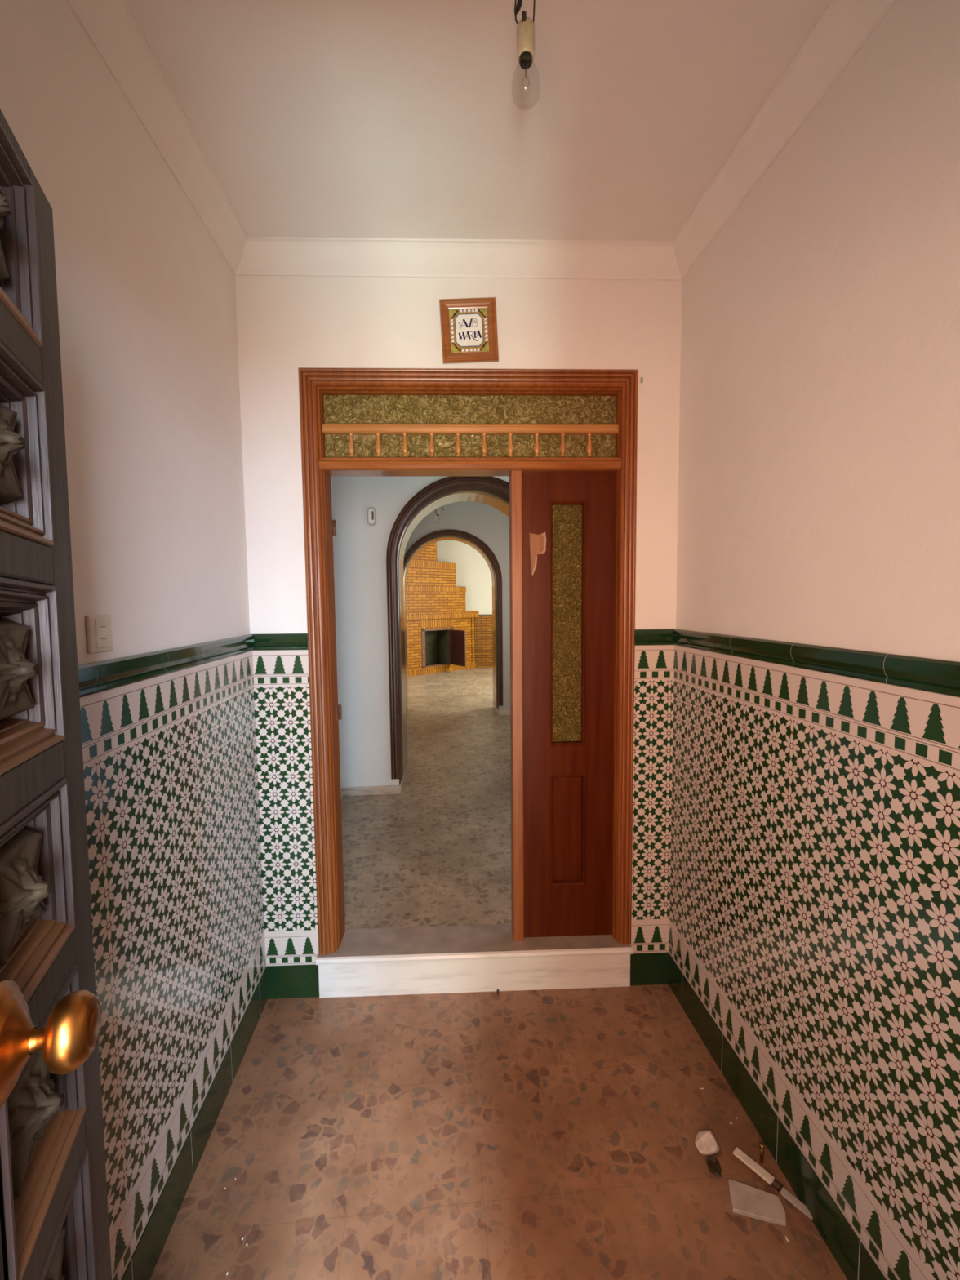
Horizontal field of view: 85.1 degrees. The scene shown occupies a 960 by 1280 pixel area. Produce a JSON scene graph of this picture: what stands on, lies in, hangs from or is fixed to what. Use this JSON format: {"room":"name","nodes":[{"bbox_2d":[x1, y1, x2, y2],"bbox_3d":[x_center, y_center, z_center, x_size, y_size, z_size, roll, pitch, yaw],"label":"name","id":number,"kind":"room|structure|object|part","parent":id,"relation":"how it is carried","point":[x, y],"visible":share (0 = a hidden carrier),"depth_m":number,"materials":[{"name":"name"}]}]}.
{"room":"entrance vestibule","nodes":[
{"label":"entrance vestibule","id":0,"kind":"room"},
{"bbox_2d":[0,0,341,792],"bbox_3d":[-1.027,0.027,2.127,0.115,3.205,4.100,-1,4,-5],"label":"wall","id":1,"kind":"structure","parent":0,"point":[147,314],"depth_m":1.38,"materials":[{"name":"white paint"}]},
{"bbox_2d":[84,614,112,653],"bbox_3d":[-0.889,-0.015,1.225,0.013,0.088,0.084,-1,4,-5],"label":"light switch","id":2,"kind":"object","parent":1,"relation":"attached to","point":[98,627],"visible":1,"depth_m":1.21,"materials":[{"name":"white plastic"}]},
{"bbox_2d":[77,634,253,697],"bbox_3d":[-0.880,0.089,1.171,0.023,0.070,2.143,-1,4,-5],"label":"trim","id":3,"kind":"structure","parent":1,"relation":"attached to","point":[111,673],"depth_m":1.43,"materials":[{"name":"green tile"}]},
{"bbox_2d":[80,650,266,1279],"bbox_3d":[-0.879,0.833,1.226,0.010,1.419,2.145,-1,4,-5],"label":"wall tiles","id":4,"kind":"structure","parent":1,"relation":"attached to","point":[171,770],"depth_m":1.49,"materials":[{"name":"tile"}]},
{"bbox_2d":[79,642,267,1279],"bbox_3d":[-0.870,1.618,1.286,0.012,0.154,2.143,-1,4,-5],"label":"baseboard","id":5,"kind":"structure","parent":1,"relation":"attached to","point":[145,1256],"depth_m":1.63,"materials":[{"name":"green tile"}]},
{"bbox_2d":[341,771,404,795],"bbox_3d":[-0.916,1.212,4.578,0.482,0.072,0.604,-1,4,-5],"label":"baseboard","id":6,"kind":"structure","parent":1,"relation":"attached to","point":[385,789],"depth_m":4.28,"materials":[{"name":"beige stone"}]},
{"bbox_2d":[331,475,509,787],"bbox_3d":[0.008,-0.314,4.557,2.800,3.100,0.600,-1,4,-5],"label":"wall","id":7,"kind":"structure","parent":0,"point":[360,548],"depth_m":4.18,"materials":[{"name":"grey paint"}]},
{"bbox_2d":[367,506,376,526],"bbox_3d":[-0.853,-0.974,4.117,0.070,0.150,0.028,-1,4,-5],"label":"door chime","id":8,"kind":"object","parent":7,"relation":"attached to","point":[371,512],"visible":1,"depth_m":4.11,"materials":[{"name":"grey plastic"}]},
{"bbox_2d":[386,475,509,785],"bbox_3d":[-0.080,-0.091,4.551,1.375,2.518,0.630,-1,4,-5],"label":"door frame","id":9,"kind":"structure","parent":7,"relation":"attached to","point":[493,491],"depth_m":4.27,"materials":[{"name":"brown wood"}]},
{"bbox_2d":[341,666,511,928],"bbox_3d":[-0.419,1.051,7.470,6.800,0.050,9.940,-1,4,-5],"label":"floor","id":10,"kind":"structure","parent":0,"point":[437,851],"depth_m":3.71,"materials":[{"name":"beige stone"}]},
{"bbox_2d":[405,542,478,676],"bbox_3d":[-1.394,-0.843,11.110,2.940,3.200,2.189,-1,4,-6],"label":"fireplace","id":11,"kind":"object","parent":10,"relation":"on","point":[440,629],"visible":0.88,"depth_m":11.48,"materials":[{"name":"brick"}]},
{"bbox_3d":[-0.934,0.156,11.567,0.910,0.840,0.045,-5,6,-44],"label":"firebox frame","id":12,"kind":"part","parent":11,"relation":"part of","materials":[{"name":"metal"}]},
{"bbox_3d":[-0.490,0.174,11.537,0.024,0.780,0.600,-4,5,-35],"label":"firebox door","id":13,"kind":"part","parent":11,"relation":"part of","materials":[{"name":"red metal"}]},
{"bbox_2d":[404,501,510,715],"bbox_3d":[-0.383,-0.568,7.322,6.700,3.200,0.600,-1,4,-5],"label":"wall","id":14,"kind":"structure","parent":0,"point":[486,522],"depth_m":6.99,"materials":[{"name":"grey paint"}]},
{"bbox_2d":[403,528,502,710],"bbox_3d":[-0.414,-0.271,7.327,1.395,2.448,0.630,-1,4,-5],"label":"door frame","id":15,"kind":"structure","parent":14,"relation":"attached to","point":[472,540],"depth_m":7.14,"materials":[{"name":"brown wood"}]},
{"bbox_2d":[406,702,510,715],"bbox_3d":[-0.416,0.992,7.423,4.380,0.075,0.604,-1,4,-5],"label":"baseboard","id":16,"kind":"structure","parent":14,"relation":"attached to","point":[502,713],"depth_m":7.19,"materials":[{"name":"beige stone"}]},
{"bbox_2d":[235,275,681,634],"bbox_3d":[-0.066,0.001,2.351,1.980,3.205,0.160,-1,4,-2],"label":"wall","id":17,"kind":"structure","parent":0,"point":[285,324],"depth_m":2.19,"materials":[{"name":"white paint"}]},
{"bbox_2d":[252,633,307,650],"bbox_3d":[-0.860,0.008,2.237,0.241,0.070,0.023,-1,4,-2],"label":"trim","id":18,"kind":"structure","parent":17,"relation":"attached to","point":[268,642],"depth_m":2.23,"materials":[{"name":"green tile"}]},
{"bbox_2d":[252,649,318,965],"bbox_3d":[-0.853,0.752,2.299,0.243,1.419,0.010,-1,4,-2],"label":"wall tiles","id":19,"kind":"structure","parent":17,"relation":"attached to","point":[281,677],"depth_m":2.29,"materials":[{"name":"tile"}]},
{"bbox_2d":[266,964,319,999],"bbox_3d":[-0.845,1.537,2.357,0.241,0.154,0.012,-1,4,-2],"label":"baseboard","id":20,"kind":"structure","parent":17,"relation":"attached to","point":[291,981],"depth_m":2.35,"materials":[{"name":"green tile"}]},
{"bbox_2d":[297,367,638,955],"bbox_3d":[-0.031,0.136,2.358,1.417,2.554,0.183,-1,4,-2],"label":"door","id":21,"kind":"structure","parent":17,"relation":"in","point":[565,440],"depth_m":2.31,"materials":[{"name":"brown wood"}]},
{"bbox_3d":[-0.037,-0.995,2.262,1.264,0.124,0.006,-1,4,-2],"label":"transom glass","id":22,"kind":"part","parent":21,"relation":"part of","materials":[{"name":"glass"}]},
{"bbox_3d":[-0.034,-0.761,2.280,1.300,0.062,0.129,-1,4,-2],"label":"transom rail","id":23,"kind":"part","parent":21,"relation":"part of","materials":[{"name":"brown wood"}]},
{"bbox_3d":[-0.035,-0.841,2.273,1.264,0.105,0.006,-1,4,-2],"label":"transom glass","id":24,"kind":"part","parent":21,"relation":"part of","materials":[{"name":"glass"}]},
{"bbox_3d":[0.405,0.876,2.437,0.146,0.506,0.010,-1,4,-2],"label":"recessed panel","id":25,"kind":"part","parent":21,"relation":"part of","materials":[{"name":"red wood"}]},
{"bbox_3d":[0.393,-0.068,2.366,0.140,1.074,0.004,-1,4,-2],"label":"glass pane","id":26,"kind":"part","parent":21,"relation":"part of","materials":[{"name":"glass"}]},
{"bbox_2d":[439,297,498,364],"bbox_3d":[-0.045,-1.279,2.162,0.243,0.260,0.019,-1,4,-2],"label":"picture frame","id":27,"kind":"object","parent":17,"relation":"attached to","point":[468,326],"visible":1,"depth_m":2.16,"materials":[{"name":"brown wood"}]},
{"bbox_2d":[66,0,897,280],"bbox_3d":[0.013,-1.466,1.129,1.842,0.098,2.157,-1,4,-5],"label":"crown molding","id":28,"kind":"structure","parent":17,"relation":"attached to","point":[844,27],"depth_m":1.81,"materials":[{"name":"white paint"}]},
{"bbox_2d":[630,952,668,985],"bbox_3d":[0.781,1.516,2.415,0.182,0.154,0.012,-1,4,-2],"label":"baseboard","id":29,"kind":"structure","parent":17,"relation":"attached to","point":[647,968],"depth_m":2.41,"materials":[{"name":"green tile"}]},
{"bbox_2d":[631,644,674,953],"bbox_3d":[0.775,0.731,2.357,0.187,1.419,0.010,-1,4,-2],"label":"trim","id":30,"kind":"structure","parent":17,"relation":"attached to","point":[653,664],"depth_m":2.35,"materials":[{"name":"tile"}]},
{"bbox_2d":[634,628,674,645],"bbox_3d":[0.766,-0.013,2.294,0.182,0.070,0.023,-1,4,-2],"label":"trim","id":31,"kind":"structure","parent":17,"relation":"attached to","point":[642,637],"depth_m":2.29,"materials":[{"name":"green tile"}]},
{"bbox_2d":[436,540,493,667],"bbox_3d":[-0.812,-0.937,12.281,6.700,3.200,0.158,-1,4,-5],"label":"wall","id":32,"kind":"structure","parent":0,"point":[473,572],"depth_m":12.28,"materials":[{"name":"beige paint"}]},
{"bbox_2d":[126,0,831,241],"bbox_3d":[0.032,-1.538,0.895,2.034,0.080,2.900,-1,4,-5],"label":"ceiling","id":33,"kind":"structure","parent":0,"point":[313,118],"depth_m":1.51,"materials":[{"name":"white paint"}]},
{"bbox_2d":[514,0,535,88],"bbox_3d":[0.094,-1.315,1.078,0.084,0.393,0.084,-1,4,-5],"label":"hanging bulb","id":34,"kind":"object","parent":33,"relation":"hanging from","point":[526,26],"visible":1,"depth_m":1.07,"materials":[{"name":"clear glass"}]},
{"bbox_2d":[516,17,534,63],"bbox_3d":[0.095,-1.239,1.084,0.037,0.066,0.037,-1,4,-5],"label":"socket","id":35,"kind":"object","parent":34,"relation":"attached to","point":[526,26],"depth_m":1.07,"materials":[{"name":"beige plastic"}]},
{"bbox_2d":[150,984,847,1279],"bbox_3d":[0.070,1.727,1.081,1.874,0.050,2.780,-1,4,-5],"label":"floor","id":36,"kind":"structure","parent":0,"point":[517,1135],"depth_m":1.69,"materials":[{"name":"brown stone"}]},
{"bbox_2d":[315,924,633,997],"bbox_3d":[-0.020,1.497,2.445,1.416,0.207,0.211,-1,4,-2],"label":"marble step","id":37,"kind":"structure","parent":36,"relation":"on","point":[445,959],"depth_m":2.38,"materials":[{"name":"white stone"}]},
{"bbox_2d":[694,1130,719,1155],"bbox_3d":[0.731,1.619,1.692,0.085,0.060,0.062,-1,4,-5],"label":"lump","id":38,"kind":"object","parent":36,"relation":"on","point":[706,1143],"visible":1,"depth_m":1.67,"materials":[{"name":"white stone"}]},
{"bbox_2d":[706,1155,721,1177],"bbox_3d":[0.732,1.644,1.629,0.044,0.020,0.065,-1,4,-5],"label":"fragment","id":39,"kind":"object","parent":36,"relation":"on","point":[713,1165],"visible":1,"depth_m":1.63,"materials":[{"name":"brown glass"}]},
{"bbox_2d":[728,1179,786,1226],"bbox_3d":[0.814,1.653,1.537,0.144,0.013,0.082,1,4,16],"label":"shard","id":40,"kind":"object","parent":36,"relation":"on","point":[746,1200],"visible":1,"depth_m":1.53},
{"bbox_2d":[759,1142,764,1163],"bbox_3d":[0.890,1.620,1.652,0.018,0.060,0.016,-1,4,-5],"label":"bolt","id":41,"kind":"object","parent":36,"relation":"on","point":[762,1145],"visible":1,"depth_m":1.65,"materials":[{"name":"gold metal"}]},
{"bbox_2d":[733,1146,813,1220],"bbox_3d":[0.883,1.638,1.583,0.028,0.012,0.226,-4,5,-38],"label":"latch plate","id":42,"kind":"object","parent":36,"relation":"on","point":[766,1176],"visible":1,"depth_m":1.58,"materials":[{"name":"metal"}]},
{"bbox_2d":[789,1228,828,1275],"bbox_3d":[0.898,1.664,1.429,0.037,0.005,0.106,-3,5,-28],"label":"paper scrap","id":43,"kind":"object","parent":36,"relation":"on","point":[810,1251],"visible":1,"depth_m":1.42,"materials":[{"name":"brown paper"}]},
{"bbox_2d":[801,1219,819,1239],"bbox_3d":[0.931,1.660,1.472,0.013,0.006,0.050,-1,4,-12],"label":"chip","id":44,"kind":"object","parent":36,"relation":"on","point":[808,1226],"visible":1,"depth_m":1.47,"materials":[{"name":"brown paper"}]},
{"bbox_2d":[675,0,959,661],"bbox_3d":[1.002,0.065,1.355,0.116,3.205,2.210,-1,4,-5],"label":"wall","id":45,"kind":"structure","parent":0,"point":[819,462],"depth_m":1.34,"materials":[{"name":"white paint"}]},
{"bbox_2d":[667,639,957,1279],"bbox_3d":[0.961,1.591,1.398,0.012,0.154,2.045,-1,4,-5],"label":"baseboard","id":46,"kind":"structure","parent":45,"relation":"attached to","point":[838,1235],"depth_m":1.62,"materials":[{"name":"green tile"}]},
{"bbox_2d":[668,644,959,1279],"bbox_3d":[0.954,0.806,1.336,0.010,1.419,2.052,-1,4,-5],"label":"wall tiles","id":47,"kind":"structure","parent":45,"relation":"attached to","point":[815,887],"depth_m":1.38,"materials":[{"name":"tile"}]},
{"bbox_2d":[672,628,959,697],"bbox_3d":[0.940,0.062,1.282,0.023,0.070,2.045,-1,4,-5],"label":"trim","id":48,"kind":"structure","parent":45,"relation":"attached to","point":[927,674],"depth_m":1.34,"materials":[{"name":"green tile"}]},
{"bbox_3d":[-0.354,-2.022,6.110,4.800,0.080,2.800,-1,4,-5],"label":"ceiling","id":49,"kind":"structure","parent":0,"visible":0},
{"bbox_2d":[435,506,444,520],"bbox_3d":[-0.453,-1.606,5.679,0.099,0.682,0.099,3,6,40],"label":"hanging bulb","id":50,"kind":"object","parent":49,"relation":"hanging from","point":[437,508],"visible":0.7,"depth_m":5.68,"materials":[{"name":"clear glass"}]},
{"bbox_2d":[435,507,439,514],"bbox_3d":[-0.462,-1.403,5.693,0.043,0.076,0.042,-1,4,-5],"label":"socket","id":51,"kind":"object","parent":50,"relation":"attached to","point":[437,509],"depth_m":5.68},
{"bbox_3d":[0.157,0.185,-0.124,2.054,3.205,0.600,-1,4,-5],"label":"wall","id":52,"kind":"structure","parent":0,"visible":0},
{"bbox_2d":[0,109,111,1279],"bbox_3d":[-0.388,0.593,0.444,0.122,2.277,0.657,-2,5,-22],"label":"door","id":53,"kind":"structure","parent":52,"relation":"in","point":[54,1213],"depth_m":0.57,"materials":[{"name":"brown wood"}]},
{"bbox_3d":[-0.482,-0.423,0.502,0.049,0.110,0.121,-2,3,-22],"label":"carved panel","id":54,"kind":"part","parent":53,"relation":"part of","materials":[{"name":"brown wood"}]},
{"bbox_3d":[-0.476,-0.196,0.512,0.049,0.110,0.121,-2,3,-22],"label":"carved panel","id":55,"kind":"part","parent":53,"relation":"part of","materials":[{"name":"brown wood"}]},
{"bbox_3d":[-0.451,-0.522,0.383,0.044,0.024,0.431,-2,3,-22],"label":"rail","id":56,"kind":"part","parent":53,"relation":"part of","materials":[{"name":"brown wood"}]},
{"bbox_3d":[-0.471,0.031,0.521,0.049,0.110,0.121,-2,3,-22],"label":"carved panel","id":57,"kind":"part","parent":53,"relation":"part of","materials":[{"name":"brown wood"}]},
{"bbox_3d":[-0.486,-0.309,0.504,0.042,0.045,0.193,-2,3,-22],"label":"rail","id":58,"kind":"part","parent":53,"relation":"part of","materials":[{"name":"brown wood"}]},
{"bbox_3d":[-0.486,-0.422,0.500,0.040,0.182,0.193,-2,3,-22],"label":"panel moulding","id":59,"kind":"part","parent":53,"relation":"part of","materials":[{"name":"brown wood"}]},
{"bbox_3d":[-0.484,-0.350,0.503,0.040,0.036,0.193,-2,3,-22],"label":"panel moulding","id":60,"kind":"part","parent":53,"relation":"part of","materials":[{"name":"brown wood"}]},
{"bbox_3d":[-0.466,0.258,0.530,0.049,0.110,0.121,-2,3,-22],"label":"carved panel","id":61,"kind":"part","parent":53,"relation":"part of","materials":[{"name":"brown wood"}]},
{"bbox_3d":[-0.481,-0.082,0.513,0.042,0.045,0.193,-2,3,-22],"label":"rail","id":62,"kind":"part","parent":53,"relation":"part of","materials":[{"name":"brown wood"}]},
{"bbox_3d":[-0.479,-0.123,0.513,0.040,0.036,0.193,-2,3,-22],"label":"panel moulding","id":63,"kind":"part","parent":53,"relation":"part of","materials":[{"name":"brown wood"}]},
{"bbox_3d":[-0.481,-0.196,0.510,0.040,0.182,0.193,-2,3,-22],"label":"panel moulding","id":64,"kind":"part","parent":53,"relation":"part of","materials":[{"name":"brown wood"}]},
{"bbox_3d":[-0.475,0.144,0.523,0.042,0.045,0.193,-2,3,-22],"label":"rail","id":65,"kind":"part","parent":53,"relation":"part of","materials":[{"name":"brown wood"}]},
{"bbox_3d":[-0.475,0.031,0.519,0.040,0.182,0.193,-2,3,-22],"label":"panel moulding","id":66,"kind":"part","parent":53,"relation":"part of","materials":[{"name":"brown wood"}]},
{"bbox_3d":[-0.473,0.104,0.522,0.040,0.036,0.193,-2,3,-22],"label":"panel moulding","id":67,"kind":"part","parent":53,"relation":"part of","materials":[{"name":"brown wood"}]},
{"bbox_3d":[-0.460,0.484,0.540,0.049,0.110,0.121,-2,3,-22],"label":"carved panel","id":68,"kind":"part","parent":53,"relation":"part of","materials":[{"name":"brown wood"}]},
{"bbox_3d":[-0.470,0.258,0.529,0.040,0.182,0.193,-2,3,-22],"label":"panel moulding","id":69,"kind":"part","parent":53,"relation":"part of","materials":[{"name":"brown wood"}]},
{"bbox_3d":[-0.468,0.331,0.532,0.040,0.036,0.193,-2,3,-22],"label":"panel moulding","id":70,"kind":"part","parent":53,"relation":"part of","materials":[{"name":"brown wood"}]},
{"bbox_3d":[-0.464,0.484,0.538,0.040,0.182,0.193,-2,3,-22],"label":"panel moulding","id":71,"kind":"part","parent":53,"relation":"part of","materials":[{"name":"brown wood"}]},
{"bbox_3d":[-0.465,0.598,0.541,0.042,0.045,0.193,-2,3,-22],"label":"rail","id":72,"kind":"part","parent":53,"relation":"part of","materials":[{"name":"brown wood"}]},
{"bbox_3d":[-0.463,0.557,0.541,0.040,0.036,0.193,-2,3,-22],"label":"panel moulding","id":73,"kind":"part","parent":53,"relation":"part of","materials":[{"name":"brown wood"}]},
{"bbox_3d":[-0.470,0.371,0.532,0.042,0.045,0.193,-2,3,-22],"label":"rail","id":74,"kind":"part","parent":53,"relation":"part of","materials":[{"name":"brown wood"}]},
{"bbox_3d":[-0.455,0.711,0.549,0.049,0.110,0.121,-2,3,-22],"label":"carved panel","id":75,"kind":"part","parent":53,"relation":"part of","materials":[{"name":"brown wood"}]},
{"bbox_3d":[-0.366,0.345,0.459,0.051,0.061,0.061,-2,3,-22],"label":"knob","id":76,"kind":"part","parent":53,"relation":"part of","materials":[{"name":"gold metal"}]},
{"bbox_3d":[-0.459,0.711,0.547,0.040,0.182,0.193,-2,3,-22],"label":"panel moulding","id":77,"kind":"part","parent":53,"relation":"part of","materials":[{"name":"brown wood"}]}
]}

